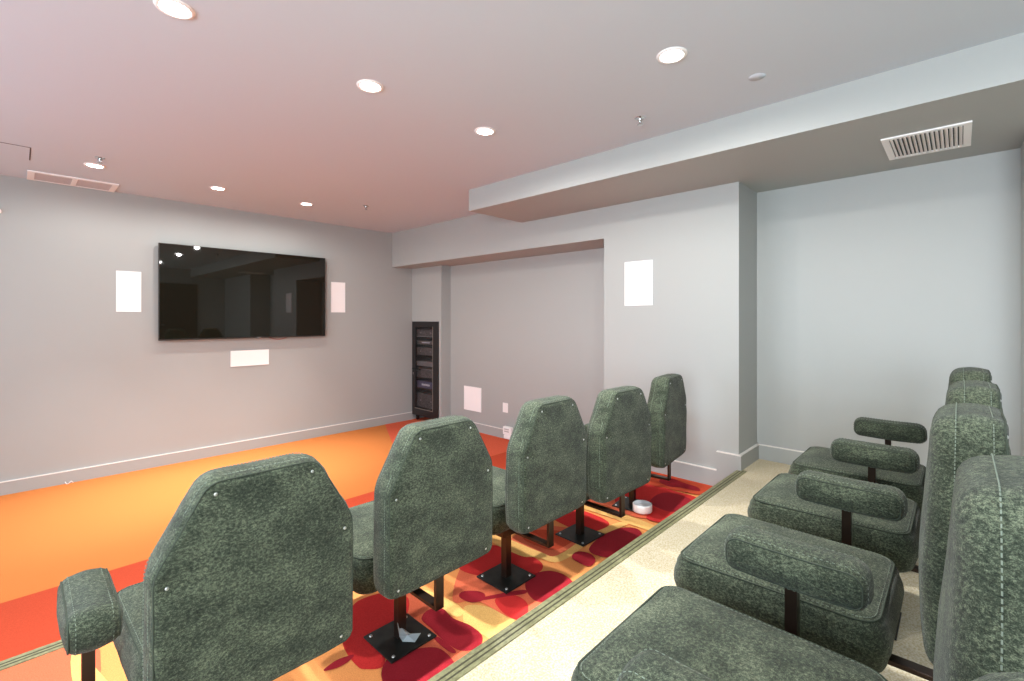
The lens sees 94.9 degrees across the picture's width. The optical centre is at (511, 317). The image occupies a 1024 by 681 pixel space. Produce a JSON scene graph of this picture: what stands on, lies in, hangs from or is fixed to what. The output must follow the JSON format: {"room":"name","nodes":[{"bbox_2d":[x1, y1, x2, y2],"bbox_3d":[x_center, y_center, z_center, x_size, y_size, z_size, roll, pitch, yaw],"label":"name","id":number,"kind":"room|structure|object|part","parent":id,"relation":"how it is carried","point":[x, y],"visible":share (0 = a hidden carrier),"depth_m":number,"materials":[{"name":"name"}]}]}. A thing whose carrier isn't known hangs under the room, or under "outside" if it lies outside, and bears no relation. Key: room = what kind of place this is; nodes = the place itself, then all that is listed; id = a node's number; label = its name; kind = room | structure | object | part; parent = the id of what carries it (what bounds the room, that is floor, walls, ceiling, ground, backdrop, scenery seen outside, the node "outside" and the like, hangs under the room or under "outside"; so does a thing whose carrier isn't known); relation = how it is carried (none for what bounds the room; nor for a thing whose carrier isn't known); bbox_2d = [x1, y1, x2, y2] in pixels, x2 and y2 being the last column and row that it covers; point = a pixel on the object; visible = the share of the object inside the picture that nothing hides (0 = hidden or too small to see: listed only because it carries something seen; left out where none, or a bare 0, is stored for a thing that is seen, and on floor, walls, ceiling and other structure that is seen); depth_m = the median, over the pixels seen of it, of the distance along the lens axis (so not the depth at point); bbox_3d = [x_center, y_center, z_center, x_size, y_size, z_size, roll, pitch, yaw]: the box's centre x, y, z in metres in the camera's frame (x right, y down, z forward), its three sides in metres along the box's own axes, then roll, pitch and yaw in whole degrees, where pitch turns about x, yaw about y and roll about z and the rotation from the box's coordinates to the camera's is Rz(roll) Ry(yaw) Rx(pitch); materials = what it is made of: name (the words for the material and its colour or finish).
{"room":"auditorium","nodes":[
{"label":"auditorium","id":0,"kind":"room"},
{"bbox_2d":[0,175,423,481],"bbox_3d":[-3.565,0.210,5.229,0.150,2.940,7.750,0,0,44],"label":"wall","id":1,"kind":"structure","parent":0,"point":[84,382],"depth_m":4.87,"materials":[{"name":"grey paint"}]},
{"bbox_2d":[116,271,140,311],"bbox_3d":[-3.891,-0.268,4.772,0.008,0.413,0.200,0,0,44],"label":"wall speaker","id":2,"kind":"object","parent":1,"relation":"attached to","point":[128,283],"visible":1,"depth_m":4.77,"materials":[{"name":"white plastic"}]},
{"bbox_2d":[0,412,412,495],"bbox_3d":[-3.804,1.501,4.855,0.023,0.118,6.583,0,0,44],"label":"baseboard","id":3,"kind":"structure","parent":1,"relation":"attached to","point":[86,473],"depth_m":5.06,"materials":[{"name":"grey paint"}]},
{"bbox_2d":[158,243,324,340],"bbox_3d":[-3.090,-0.260,5.555,0.085,1.051,1.774,0,0,44],"label":"television","id":4,"kind":"object","parent":1,"relation":"attached to","point":[204,293],"visible":1,"depth_m":5.41,"materials":[{"name":"black glass"}]},
{"bbox_2d":[230,349,268,366],"bbox_3d":[-3.112,0.474,5.587,0.012,0.183,0.415,0,0,44],"label":"wall speaker","id":5,"kind":"object","parent":1,"relation":"attached to","point":[244,357],"visible":1,"depth_m":5.58,"materials":[{"name":"white plastic"}]},
{"bbox_2d":[331,282,344,312],"bbox_3d":[-2.359,-0.280,6.379,0.008,0.410,0.200,0,0,44],"label":"wall speaker","id":6,"kind":"object","parent":1,"relation":"attached to","point":[337,288],"visible":1,"depth_m":6.38,"materials":[{"name":"white plastic"}]},
{"bbox_2d":[0,417,503,602],"bbox_3d":[-2.255,1.620,4.014,3.423,0.120,7.500,0,0,44],"label":"floor","id":7,"kind":"structure","parent":0,"point":[49,535],"depth_m":3.87,"materials":[{"name":"carpet"}]},
{"bbox_2d":[0,417,508,660],"bbox_3d":[-2.288,1.559,3.977,3.400,0.001,7.400,0,0,44],"label":"carpet","id":8,"kind":"object","parent":7,"relation":"on","point":[29,622],"visible":0.2,"depth_m":2.53,"materials":[{"name":"carpet"}]},
{"bbox_2d":[412,321,438,419],"bbox_3d":[-1.101,0.807,7.211,0.645,1.505,0.616,0,0,44],"label":"equipment rack","id":9,"kind":"object","parent":8,"relation":"on","point":[433,413],"visible":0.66,"depth_m":7.05,"materials":[{"name":"black metal"}]},
{"bbox_2d":[417,391,431,408],"bbox_3d":[-1.134,1.245,7.176,0.555,0.200,0.412,0,0,44],"label":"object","id":10,"kind":"object","parent":9,"relation":"on","point":[424,399],"visible":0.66,"depth_m":7.10,"materials":[{"name":"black metal"}]},
{"bbox_2d":[417,367,431,377],"bbox_3d":[-1.131,0.830,7.180,0.555,0.130,0.402,0,0,44],"label":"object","id":11,"kind":"object","parent":9,"relation":"on","point":[426,372],"visible":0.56,"depth_m":7.10,"materials":[{"name":"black metal"}]},
{"bbox_2d":[417,379,431,388],"bbox_3d":[-1.131,1.005,7.180,0.555,0.100,0.402,0,0,44],"label":"rack-mounted electronics","id":12,"kind":"object","parent":9,"relation":"on","point":[425,383],"visible":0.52,"depth_m":7.10,"materials":[{"name":"blue"}]},
{"bbox_2d":[417,346,431,354],"bbox_3d":[-1.134,0.500,7.176,0.555,0.110,0.412,0,0,44],"label":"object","id":13,"kind":"object","parent":9,"relation":"on","point":[427,350],"visible":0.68,"depth_m":7.09,"materials":[{"name":"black metal"}]},
{"bbox_2d":[417,329,431,336],"bbox_3d":[-1.134,0.225,7.176,0.555,0.100,0.412,0,0,44],"label":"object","id":14,"kind":"object","parent":9,"relation":"on","point":[420,332],"visible":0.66,"depth_m":7.10,"materials":[{"name":"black metal"}]},
{"bbox_2d":[417,360,431,366],"bbox_3d":[-1.130,0.690,7.181,0.555,0.070,0.400,0,0,44],"label":"rack-mounted electronics","id":15,"kind":"object","parent":9,"relation":"on","point":[428,363],"visible":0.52,"depth_m":7.10,"materials":[{"name":"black metal"}]},
{"bbox_2d":[417,340,431,344],"bbox_3d":[-1.131,0.370,7.180,0.555,0.050,0.402,0,0,44],"label":"rack-mounted electronics","id":16,"kind":"object","parent":9,"relation":"on","point":[429,342],"visible":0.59,"depth_m":7.12,"materials":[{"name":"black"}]},
{"bbox_2d":[0,471,711,680],"bbox_3d":[-0.926,1.508,1.878,1.587,0.344,6.241,0,0,44],"label":"floor","id":17,"kind":"structure","parent":0,"point":[473,611],"depth_m":2.19,"materials":[{"name":"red carpet"}]},
{"bbox_2d":[0,640,62,670],"bbox_3d":[-1.443,1.358,2.365,0.064,0.041,6.232,0,0,44],"label":"trim","id":18,"kind":"structure","parent":17,"relation":"on","point":[24,657],"depth_m":1.86,"materials":[{"name":"plastic"}]},
{"bbox_2d":[57,452,352,680],"bbox_3d":[-0.949,0.860,1.436,0.756,0.951,0.635,0,0,44],"label":"chair","id":19,"kind":"object","parent":17,"relation":"on","point":[250,578],"visible":1,"depth_m":1.20,"materials":[{"name":"green fabric"}]},
{"bbox_3d":[-1.057,0.932,1.341,0.027,0.312,0.254,0,0,44],"label":"arm frame","id":20,"kind":"part","parent":19,"relation":"part of","materials":[{"name":"brown metal"}]},
{"bbox_3d":[-1.132,0.774,1.257,0.316,0.106,0.122,0,0,44],"label":"armrest","id":21,"kind":"part","parent":19,"relation":"part of","materials":[{"name":"green fabric"}]},
{"bbox_3d":[-0.980,0.969,1.552,0.547,0.166,0.508,0,0,44],"label":"seat","id":22,"kind":"part","parent":19,"relation":"part of","materials":[{"name":"green fabric"}]},
{"bbox_2d":[349,415,492,663],"bbox_3d":[-0.554,0.860,1.959,0.756,0.951,0.635,0,0,44],"label":"chair","id":23,"kind":"object","parent":17,"relation":"on","point":[430,513],"visible":0.73,"depth_m":1.74,"materials":[{"name":"green fabric"}]},
{"bbox_3d":[-0.585,0.969,2.076,0.547,0.166,0.508,0,0,44],"label":"seat","id":24,"kind":"part","parent":23,"relation":"part of","materials":[{"name":"green fabric"}]},
{"bbox_3d":[-0.468,1.333,1.966,0.216,0.007,0.216,0,0,44],"label":"plate","id":25,"kind":"part","parent":23,"relation":"part of","materials":[{"name":"black metal"}]},
{"bbox_2d":[397,623,420,641],"bbox_3d":[-0.426,1.290,1.942,0.094,0.075,0.051,0,0,-3],"label":"plastic wrapper","id":26,"kind":"object","parent":23,"relation":"on","point":[405,636],"visible":1,"depth_m":1.94,"materials":[{"name":"grey"}]},
{"bbox_3d":[-0.296,0.679,1.801,0.164,0.588,0.504,0,0,44],"label":"backrest","id":27,"kind":"part","parent":23,"relation":"part of","materials":[{"name":"green fabric"}]},
{"bbox_2d":[477,395,586,593],"bbox_3d":[-0.091,0.860,2.444,0.756,0.951,0.635,0,0,44],"label":"chair","id":28,"kind":"object","parent":17,"relation":"on","point":[542,481],"visible":0.62,"depth_m":2.22,"materials":[{"name":"green fabric"}]},
{"bbox_3d":[-0.122,0.969,2.561,0.547,0.166,0.508,0,0,44],"label":"seat","id":29,"kind":"part","parent":28,"relation":"part of","materials":[{"name":"green fabric"}]},
{"bbox_3d":[-0.030,1.333,2.425,0.216,0.007,0.216,0,0,44],"label":"plate","id":30,"kind":"part","parent":28,"relation":"part of","materials":[{"name":"black metal"}]},
{"bbox_3d":[0.166,0.679,2.286,0.164,0.588,0.504,0,0,44],"label":"backrest","id":31,"kind":"part","parent":28,"relation":"part of","materials":[{"name":"green fabric"}]},
{"bbox_2d":[555,385,650,546],"bbox_3d":[0.364,0.860,2.818,0.575,0.951,0.756,0,0,-44],"label":"chair","id":32,"kind":"object","parent":17,"relation":"on","point":[618,436],"visible":0.56,"depth_m":2.53,"materials":[{"name":"green fabric"}]},
{"bbox_3d":[0.419,1.333,2.896,0.216,0.007,0.216,0,0,-44],"label":"plate","id":33,"kind":"part","parent":32,"relation":"part of","materials":[{"name":"black metal"}]},
{"bbox_3d":[0.594,0.679,2.630,0.504,0.588,0.164,0,0,-44],"label":"backrest","id":34,"kind":"part","parent":32,"relation":"part of","materials":[{"name":"green fabric"}]},
{"bbox_2d":[584,373,686,511],"bbox_3d":[0.815,0.860,3.394,0.756,0.951,0.765,0,0,37],"label":"chair","id":35,"kind":"object","parent":17,"relation":"on","point":[666,404],"visible":0.45,"depth_m":3.08,"materials":[{"name":"green fabric"}]},
{"bbox_3d":[0.860,1.333,3.359,0.216,0.007,0.216,0,0,37],"label":"plate","id":36,"kind":"part","parent":35,"relation":"part of","materials":[{"name":"black metal"}]},
{"bbox_3d":[1.050,0.679,3.217,0.164,0.588,0.504,0,0,37],"label":"backrest","id":37,"kind":"part","parent":35,"relation":"part of","materials":[{"name":"green fabric"}]},
{"bbox_2d":[633,500,651,513],"bbox_3d":[0.898,1.302,3.240,0.130,0.054,0.130,0,0,44],"label":"plastic tub","id":38,"kind":"object","parent":17,"relation":"on","point":[639,506],"visible":1,"depth_m":3.20,"materials":[{"name":"white plastic"}]},
{"bbox_3d":[0.898,1.278,3.240,0.120,0.006,0.120,0,0,44],"label":"lid","id":39,"kind":"part","parent":38,"relation":"part of","materials":[{"name":"white plastic"}]},
{"bbox_2d":[412,265,450,417],"bbox_3d":[-0.925,0.403,7.361,0.728,2.315,1.020,0,0,44],"label":"wall pier","id":40,"kind":"object","parent":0,"point":[431,286],"visible":0.21,"depth_m":6.83,"materials":[{"name":"grey paint"}]},
{"bbox_2d":[0,0,1023,232],"bbox_3d":[-0.466,-1.319,2.275,8.713,0.121,7.750,0,0,44],"label":"ceiling","id":41,"kind":"structure","parent":0,"point":[260,101],"depth_m":2.50,"materials":[{"name":"grey paint"}]},
{"bbox_2d":[1,142,30,159],"bbox_3d":[-3.998,-1.259,3.301,0.398,0.002,0.862,0,0,44],"label":"ceiling hatch","id":42,"kind":"object","parent":41,"relation":"attached to","point":[1,142],"visible":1,"depth_m":3.47,"materials":[{"name":"grey metal"}]},
{"bbox_2d":[27,170,118,191],"bbox_3d":[-4.039,-1.255,4.335,0.356,0.010,0.604,0,0,44],"label":"ceiling vent","id":43,"kind":"object","parent":41,"relation":"in","point":[31,175],"visible":1,"depth_m":4.31,"materials":[{"name":"white plastic"}]},
{"bbox_3d":[-4.140,-1.256,4.241,0.312,0.006,0.239,0,0,44],"label":"louver panel","id":44,"kind":"part","parent":43,"relation":"part of","materials":[{"name":"grey metal"}]},
{"bbox_3d":[-3.950,-1.256,4.440,0.312,0.006,0.239,0,0,44],"label":"louver panel","id":45,"kind":"part","parent":43,"relation":"part of","materials":[{"name":"grey metal"}]},
{"bbox_2d":[83,163,105,168],"bbox_3d":[-3.444,-1.256,3.880,0.142,0.009,0.142,0,0,44],"label":"recessed light","id":46,"kind":"object","parent":41,"relation":"in","point":[93,165],"visible":1,"depth_m":3.87,"materials":[{"name":"white plastic"}]},
{"bbox_2d":[95,156,104,163],"bbox_3d":[-3.243,-1.238,3.700,0.068,0.043,0.068,0,0,44],"label":"sprinkler","id":47,"kind":"object","parent":41,"relation":"attached to","point":[98,158],"visible":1,"depth_m":3.69,"materials":[{"name":"silver metal"}]},
{"bbox_2d":[153,0,195,19],"bbox_3d":[-1.371,-1.256,1.910,0.142,0.009,0.142,0,0,44],"label":"recessed light","id":48,"kind":"object","parent":41,"relation":"in","point":[178,9],"visible":1,"depth_m":1.91,"materials":[{"name":"white plastic"}]},
{"bbox_2d":[209,186,225,190],"bbox_3d":[-2.853,-1.256,4.558,0.142,0.009,0.142,0,0,44],"label":"recessed light","id":49,"kind":"object","parent":41,"relation":"in","point":[211,187],"visible":1,"depth_m":4.56,"materials":[{"name":"white plastic"}]},
{"bbox_2d":[300,202,312,205],"bbox_3d":[-2.268,-1.256,5.186,0.142,0.009,0.142,0,0,44],"label":"recessed light","id":50,"kind":"object","parent":41,"relation":"in","point":[301,203],"visible":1,"depth_m":5.16,"materials":[{"name":"white plastic"}]},
{"bbox_2d":[356,79,383,92],"bbox_3d":[-0.770,-1.256,2.552,0.142,0.009,0.142,0,0,44],"label":"recessed light","id":51,"kind":"object","parent":41,"relation":"in","point":[371,86],"visible":1,"depth_m":2.54,"materials":[{"name":"white plastic"}]},
{"bbox_2d":[474,127,494,135],"bbox_3d":[-0.182,-1.256,3.167,0.142,0.009,0.142,0,0,44],"label":"recessed light","id":52,"kind":"object","parent":41,"relation":"in","point":[484,131],"visible":1,"depth_m":3.17,"materials":[{"name":"white plastic"}]},
{"bbox_2d":[635,116,645,125],"bbox_3d":[0.807,-1.238,2.961,0.068,0.043,0.068,0,0,44],"label":"sprinkler","id":53,"kind":"object","parent":41,"relation":"attached to","point":[639,118],"visible":1,"depth_m":2.95,"materials":[{"name":"silver metal"}]},
{"bbox_2d":[656,47,687,63],"bbox_3d":[0.766,-1.256,2.253,0.142,0.009,0.142,0,0,44],"label":"recessed light","id":54,"kind":"object","parent":41,"relation":"in","point":[670,55],"visible":1,"depth_m":2.25,"materials":[{"name":"white plastic"}]},
{"bbox_2d":[457,459,932,680],"bbox_3d":[1.051,1.427,0.331,3.535,0.505,6.730,0,0,44],"label":"floor","id":55,"kind":"structure","parent":0,"point":[552,648],"depth_m":1.89,"materials":[{"name":"beige carpet"}]},
{"bbox_2d":[427,470,746,680],"bbox_3d":[-0.383,1.188,1.354,0.064,0.041,6.232,0,0,44],"label":"trim","id":56,"kind":"structure","parent":55,"relation":"attached to","point":[475,657],"depth_m":1.97,"materials":[{"name":"plastic"}]},
{"bbox_2d":[571,453,1023,680],"bbox_3d":[0.489,0.699,0.868,0.756,0.951,0.635,0,0,44],"label":"chair","id":57,"kind":"object","parent":55,"relation":"on","point":[678,633],"visible":1,"depth_m":0.75,"materials":[{"name":"green fabric"}]},
{"bbox_3d":[0.307,0.613,0.689,0.316,0.107,0.122,0,0,44],"label":"armrest","id":58,"kind":"part","parent":57,"relation":"part of","materials":[{"name":"green fabric"}]},
{"bbox_3d":[0.459,0.808,0.985,0.547,0.166,0.508,0,0,44],"label":"seat","id":59,"kind":"part","parent":57,"relation":"part of","materials":[{"name":"green fabric"}]},
{"bbox_3d":[0.747,0.518,0.710,0.164,0.588,0.504,0,0,44],"label":"backrest","id":60,"kind":"part","parent":57,"relation":"part of","materials":[{"name":"green fabric"}]},
{"bbox_2d":[674,402,1010,680],"bbox_3d":[0.884,0.699,1.349,0.756,0.951,0.635,0,0,44],"label":"chair","id":61,"kind":"object","parent":55,"relation":"on","point":[840,598],"visible":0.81,"depth_m":1.16,"materials":[{"name":"green fabric"}]},
{"bbox_3d":[0.853,0.808,1.466,0.547,0.166,0.508,0,0,44],"label":"seat","id":62,"kind":"part","parent":61,"relation":"part of","materials":[{"name":"green fabric"}]},
{"bbox_3d":[0.776,0.771,1.254,0.027,0.312,0.254,0,0,44],"label":"arm frame","id":63,"kind":"part","parent":61,"relation":"part of","materials":[{"name":"brown metal"}]},
{"bbox_3d":[0.701,0.613,1.170,0.316,0.107,0.122,0,0,44],"label":"armrest","id":64,"kind":"part","parent":61,"relation":"part of","materials":[{"name":"green fabric"}]},
{"bbox_3d":[1.141,0.518,1.191,0.164,0.588,0.504,0,0,44],"label":"backrest","id":65,"kind":"part","parent":61,"relation":"part of","materials":[{"name":"green fabric"}]},
{"bbox_2d":[747,380,1002,640],"bbox_3d":[1.352,0.699,1.814,0.756,0.951,0.635,0,0,44],"label":"chair","id":66,"kind":"object","parent":55,"relation":"on","point":[877,518],"visible":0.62,"depth_m":1.65,"materials":[{"name":"green fabric"}]},
{"bbox_3d":[1.321,0.808,1.931,0.547,0.166,0.508,0,0,44],"label":"seat","id":67,"kind":"part","parent":66,"relation":"part of","materials":[{"name":"green fabric"}]},
{"bbox_3d":[1.245,0.771,1.719,0.027,0.312,0.254,0,0,44],"label":"arm frame","id":68,"kind":"part","parent":66,"relation":"part of","materials":[{"name":"brown metal"}]},
{"bbox_3d":[1.170,0.613,1.635,0.316,0.107,0.122,0,0,44],"label":"armrest","id":69,"kind":"part","parent":66,"relation":"part of","materials":[{"name":"green fabric"}]},
{"bbox_3d":[1.395,1.171,1.862,0.216,0.007,0.216,0,0,44],"label":"plate","id":70,"kind":"part","parent":66,"relation":"part of","materials":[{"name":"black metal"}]},
{"bbox_3d":[1.610,0.518,1.656,0.164,0.588,0.504,0,0,44],"label":"backrest","id":71,"kind":"part","parent":66,"relation":"part of","materials":[{"name":"green fabric"}]},
{"bbox_2d":[788,366,991,509],"bbox_3d":[1.848,0.699,2.333,0.756,0.951,0.780,0,0,44],"label":"chair","id":72,"kind":"object","parent":55,"relation":"on","point":[899,467],"visible":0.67,"depth_m":2.16,"materials":[{"name":"green fabric"}]},
{"bbox_3d":[1.766,0.808,2.398,0.547,0.166,0.508,0,0,44],"label":"seat","id":73,"kind":"part","parent":72,"relation":"part of","materials":[{"name":"green fabric"}]},
{"bbox_3d":[1.690,0.771,2.186,0.027,0.312,0.254,0,0,44],"label":"arm frame","id":74,"kind":"part","parent":72,"relation":"part of","materials":[{"name":"brown metal"}]},
{"bbox_3d":[1.615,0.613,2.102,0.316,0.107,0.122,0,0,44],"label":"armrest","id":75,"kind":"part","parent":72,"relation":"part of","materials":[{"name":"green fabric"}]},
{"bbox_3d":[1.986,0.771,2.496,0.027,0.312,0.254,0,0,44],"label":"arm frame","id":76,"kind":"part","parent":72,"relation":"part of","materials":[{"name":"brown metal"}]},
{"bbox_3d":[2.066,0.613,2.577,0.316,0.107,0.122,0,0,44],"label":"armrest","id":77,"kind":"part","parent":72,"relation":"part of","materials":[{"name":"green fabric"}]},
{"bbox_3d":[2.055,0.518,2.123,0.164,0.588,0.504,0,0,44],"label":"backrest","id":78,"kind":"part","parent":72,"relation":"part of","materials":[{"name":"green fabric"}]},
{"bbox_2d":[972,670,1023,680],"bbox_3d":[0.018,0.699,0.371,0.756,0.951,0.635,0,0,44],"label":"chair","id":79,"kind":"object","parent":55,"relation":"on","point":[1005,675],"visible":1,"depth_m":0.31,"materials":[{"name":"green fabric"}]},
{"bbox_2d":[392,140,1023,468],"bbox_3d":[1.736,0.210,4.584,8.413,2.940,1.368,0,0,44],"label":"wall","id":80,"kind":"structure","parent":0,"point":[788,317],"depth_m":3.76,"materials":[{"name":"grey paint"}]},
{"bbox_2d":[464,386,480,412],"bbox_3d":[-0.548,1.122,6.527,0.355,0.333,0.008,0,0,44],"label":"wall speaker","id":81,"kind":"object","parent":80,"relation":"attached to","point":[472,395],"visible":1,"depth_m":6.52,"materials":[{"name":"white plastic"}]},
{"bbox_2d":[503,403,507,412],"bbox_3d":[-0.087,1.162,6.086,0.092,0.124,0.009,0,0,44],"label":"wall outlet","id":82,"kind":"object","parent":80,"relation":"attached to","point":[505,405],"visible":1,"depth_m":6.08,"materials":[{"name":"white plastic"}]},
{"bbox_2d":[503,426,512,439],"bbox_3d":[-0.052,1.462,5.990,0.150,0.155,0.060,0,0,44],"label":"plug","id":83,"kind":"object","parent":80,"relation":"attached to","point":[507,431],"visible":0.8,"depth_m":5.96,"materials":[{"name":"white plastic"}]},
{"bbox_2d":[625,260,652,305],"bbox_3d":[1.133,-0.311,4.209,0.275,0.398,0.008,0,0,44],"label":"wall speaker","id":84,"kind":"object","parent":80,"relation":"attached to","point":[638,274],"visible":1,"depth_m":4.20,"materials":[{"name":"white plastic"}]},
{"bbox_2d":[474,422,804,485],"bbox_3d":[1.698,1.306,4.017,7.688,0.507,0.545,0,0,44],"label":"baseboard","id":85,"kind":"structure","parent":80,"relation":"attached to","point":[727,463],"depth_m":3.81,"materials":[{"name":"grey paint"}]},
{"bbox_2d":[469,32,1023,222],"bbox_3d":[2.097,-1.156,3.069,5.800,0.208,1.223,0,0,44],"label":"ceiling","id":86,"kind":"structure","parent":0,"point":[835,132],"depth_m":2.92,"materials":[{"name":"grey paint"}]},
{"bbox_2d":[881,120,971,159],"bbox_3d":[2.474,-1.045,2.806,0.386,0.014,0.476,0,0,44],"label":"ceiling vent","id":87,"kind":"object","parent":86,"relation":"in","point":[958,135],"visible":1,"depth_m":2.78,"materials":[{"name":"white plastic"}]}
]}

